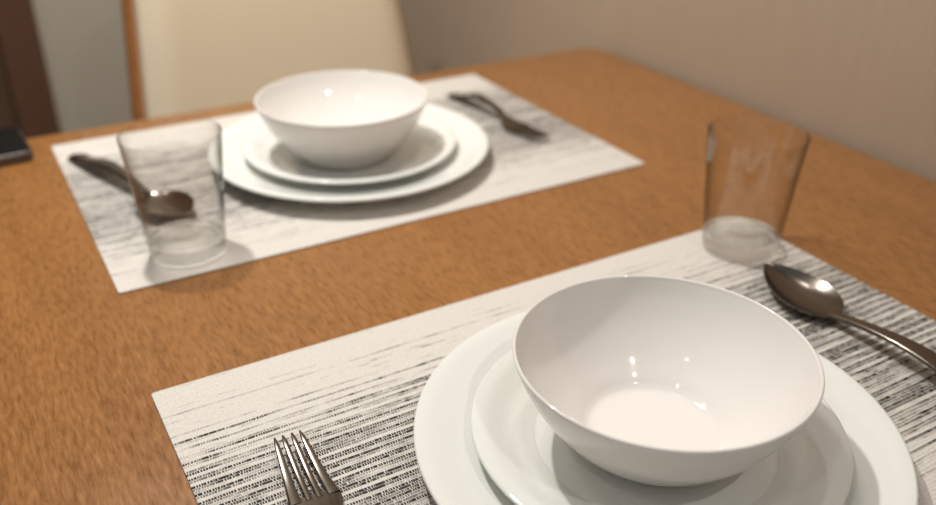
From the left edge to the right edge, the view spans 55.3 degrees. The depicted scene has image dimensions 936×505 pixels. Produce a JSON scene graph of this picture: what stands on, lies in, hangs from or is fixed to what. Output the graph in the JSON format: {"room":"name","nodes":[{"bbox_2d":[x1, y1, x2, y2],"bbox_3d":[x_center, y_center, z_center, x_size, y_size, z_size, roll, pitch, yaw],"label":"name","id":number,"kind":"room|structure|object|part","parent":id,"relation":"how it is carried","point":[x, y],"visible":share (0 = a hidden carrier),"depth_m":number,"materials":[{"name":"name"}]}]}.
{"room":"dining room","nodes":[
{"label":"dining room","id":0,"kind":"room"},
{"bbox_2d":[32,0,132,132],"bbox_3d":[-0.456,-0.998,1.304,0.590,2.600,0.100,-15,32,-26],"label":"wall","id":1,"kind":"structure","parent":0,"point":[83,41],"depth_m":1.49,"materials":[{"name":"beige paint"}]},
{"bbox_2d":[0,0,61,138],"bbox_3d":[-1.119,-0.592,1.075,0.948,2.098,0.102,-15,32,-26],"label":"door","id":2,"kind":"structure","parent":1,"relation":"in","point":[27,103],"depth_m":1.45,"materials":[{"name":"brown wood"}]},
{"bbox_2d":[399,0,935,181],"bbox_3d":[0.530,-0.506,0.412,0.100,2.600,2.850,-15,32,-26],"label":"wall","id":3,"kind":"structure","parent":0,"point":[858,75],"depth_m":0.91,"materials":[{"name":"beige paint"}]},
{"bbox_3d":[-0.717,0.998,0.415,2.962,0.060,2.850,-15,32,-26],"label":"floor","id":4,"kind":"structure","parent":0,"visible":0},
{"bbox_2d":[121,0,413,120],"bbox_3d":[-0.152,0.022,1.181,0.445,0.930,0.501,-18,33,-30],"label":"dining chair","id":5,"kind":"object","parent":4,"relation":"on","point":[184,56],"visible":0.24,"depth_m":1.14,"materials":[{"name":"beige fabric"}]},
{"bbox_2d":[0,49,935,504],"bbox_3d":[-0.252,0.391,0.699,1.402,0.740,0.792,-15,32,-26],"label":"dining table","id":6,"kind":"object","parent":4,"relation":"on","point":[82,360],"visible":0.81,"depth_m":0.64,"materials":[{"name":"brown wood"}]},
{"bbox_2d":[0,127,33,166],"bbox_3d":[-0.466,-0.081,0.777,0.152,0.011,0.073,-18,33,-30],"label":"phone","id":7,"kind":"object","parent":6,"relation":"on","point":[14,148],"visible":1,"depth_m":0.79,"materials":[{"name":"grey metal"}]},
{"bbox_2d":[51,74,643,293],"bbox_3d":[-0.113,-0.088,0.806,0.450,0.002,0.300,-15,32,-26],"label":"placemat","id":8,"kind":"object","parent":6,"relation":"on","point":[174,157],"visible":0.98,"depth_m":0.74,"materials":[{"name":"fabric"}]},
{"bbox_2d":[67,153,193,216],"bbox_3d":[-0.282,-0.059,0.734,0.197,0.015,0.041,25,37,38],"label":"spoon","id":9,"kind":"object","parent":8,"relation":"on","point":[161,203],"visible":1,"depth_m":0.71,"materials":[{"name":"grey metal"}]},
{"bbox_3d":[-0.304,-0.070,0.752,0.136,0.015,0.018,25,37,38],"label":"handle","id":10,"kind":"part","parent":9,"relation":"part of","materials":[{"name":"grey metal"}]},
{"bbox_2d":[133,190,193,216],"bbox_3d":[-0.234,-0.036,0.694,0.064,0.011,0.041,25,37,38],"label":"bowl","id":11,"kind":"object","parent":9,"relation":"on","point":[161,203],"depth_m":0.70,"materials":[{"name":"grey metal"}]},
{"bbox_2d":[116,122,225,265],"bbox_3d":[-0.202,-0.042,0.624,0.068,0.090,0.068,1,29,2],"label":"drinking glass","id":12,"kind":"object","parent":8,"relation":"on","point":[192,241],"visible":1,"depth_m":0.63,"materials":[{"name":"clear glass"}]},
{"bbox_3d":[-0.202,-0.008,0.642,0.055,0.014,0.055,-15,32,-26],"label":"glass","id":13,"kind":"part","parent":12,"relation":"part of","materials":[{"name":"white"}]},
{"bbox_2d":[208,103,488,202],"bbox_3d":[-0.104,-0.091,0.793,0.244,0.016,0.244,8,29,14],"label":"dinner plate","id":14,"kind":"object","parent":8,"relation":"on","point":[472,143],"visible":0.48,"depth_m":0.74,"materials":[{"name":"white ceramic"}]},
{"bbox_2d":[242,113,455,183],"bbox_3d":[-0.104,-0.094,0.791,0.187,0.015,0.187,7,29,12],"label":"plate","id":15,"kind":"object","parent":14,"relation":"on","point":[432,140],"visible":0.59,"depth_m":0.77,"materials":[{"name":"white ceramic"}]},
{"bbox_2d":[254,70,427,169],"bbox_3d":[-0.108,-0.111,0.774,0.147,0.053,0.147,-3,29,-6],"label":"bowl","id":16,"kind":"object","parent":15,"relation":"on","point":[340,119],"visible":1,"depth_m":0.79,"materials":[{"name":"white ceramic"}]},
{"bbox_2d":[447,92,550,137],"bbox_3d":[0.026,-0.141,0.888,0.025,0.015,0.166,-17,33,-28],"label":"fork","id":17,"kind":"object","parent":8,"relation":"on","point":[509,123],"visible":1,"depth_m":0.87,"materials":[{"name":"grey metal"}]},
{"bbox_3d":[0.007,-0.156,0.915,0.017,0.015,0.094,-17,33,-28],"label":"handle","id":18,"kind":"part","parent":17,"relation":"part of","materials":[{"name":"grey metal"}]},
{"bbox_2d":[152,230,935,504],"bbox_3d":[0.093,0.089,0.483,0.450,0.002,0.300,-15,32,-26],"label":"placemat","id":19,"kind":"object","parent":6,"relation":"on","point":[354,397],"visible":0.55,"depth_m":0.50,"materials":[{"name":"fabric"}]},
{"bbox_2d":[274,430,342,504],"bbox_3d":[-0.056,0.129,0.391,0.025,0.015,0.166,-13,31,-23],"label":"fork","id":20,"kind":"object","parent":19,"relation":"on","point":[332,495],"visible":1,"depth_m":0.43,"materials":[{"name":"grey metal"}]},
{"bbox_2d":[413,311,917,504],"bbox_3d":[0.095,0.094,0.455,0.244,0.016,0.244,7,29,12],"label":"dinner plate","id":21,"kind":"object","parent":19,"relation":"on","point":[451,468],"visible":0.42,"depth_m":0.45,"materials":[{"name":"white ceramic"}]},
{"bbox_2d":[470,350,852,504],"bbox_3d":[0.095,0.091,0.454,0.187,0.015,0.187,8,29,14],"label":"plate","id":22,"kind":"object","parent":21,"relation":"on","point":[521,453],"visible":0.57,"depth_m":0.43,"materials":[{"name":"white ceramic"}]},
{"bbox_2d":[512,275,824,486],"bbox_3d":[0.095,0.070,0.444,0.147,0.053,0.147,12,31,20],"label":"bowl","id":23,"kind":"object","parent":22,"relation":"on","point":[653,380],"visible":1,"depth_m":0.47,"materials":[{"name":"white ceramic"}]},
{"bbox_2d":[702,121,810,263],"bbox_3d":[0.199,-0.043,0.632,0.068,0.090,0.068,14,31,24],"label":"drinking glass","id":24,"kind":"object","parent":19,"relation":"on","point":[735,239],"visible":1,"depth_m":0.64,"materials":[{"name":"clear glass"}]},
{"bbox_3d":[0.198,-0.010,0.650,0.055,0.014,0.055,-15,32,-26],"label":"glass","id":25,"kind":"part","parent":24,"relation":"part of","materials":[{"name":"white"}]},
{"bbox_2d":[763,263,935,372],"bbox_3d":[0.252,0.052,0.535,0.041,0.015,0.197,-16,33,-28],"label":"spoon","id":26,"kind":"object","parent":19,"relation":"on","point":[803,292],"visible":1,"depth_m":0.58,"materials":[{"name":"grey metal"}]},
{"bbox_2d":[763,263,843,317],"bbox_3d":[0.217,0.026,0.585,0.041,0.011,0.064,-12,31,-22],"label":"bowl","id":27,"kind":"object","parent":26,"relation":"on","point":[804,292],"depth_m":0.59,"materials":[{"name":"grey metal"}]},
{"bbox_3d":[0.265,0.066,0.511,0.018,0.015,0.136,-16,33,-28],"label":"handle","id":28,"kind":"part","parent":26,"relation":"part of","materials":[{"name":"grey metal"}]}
]}

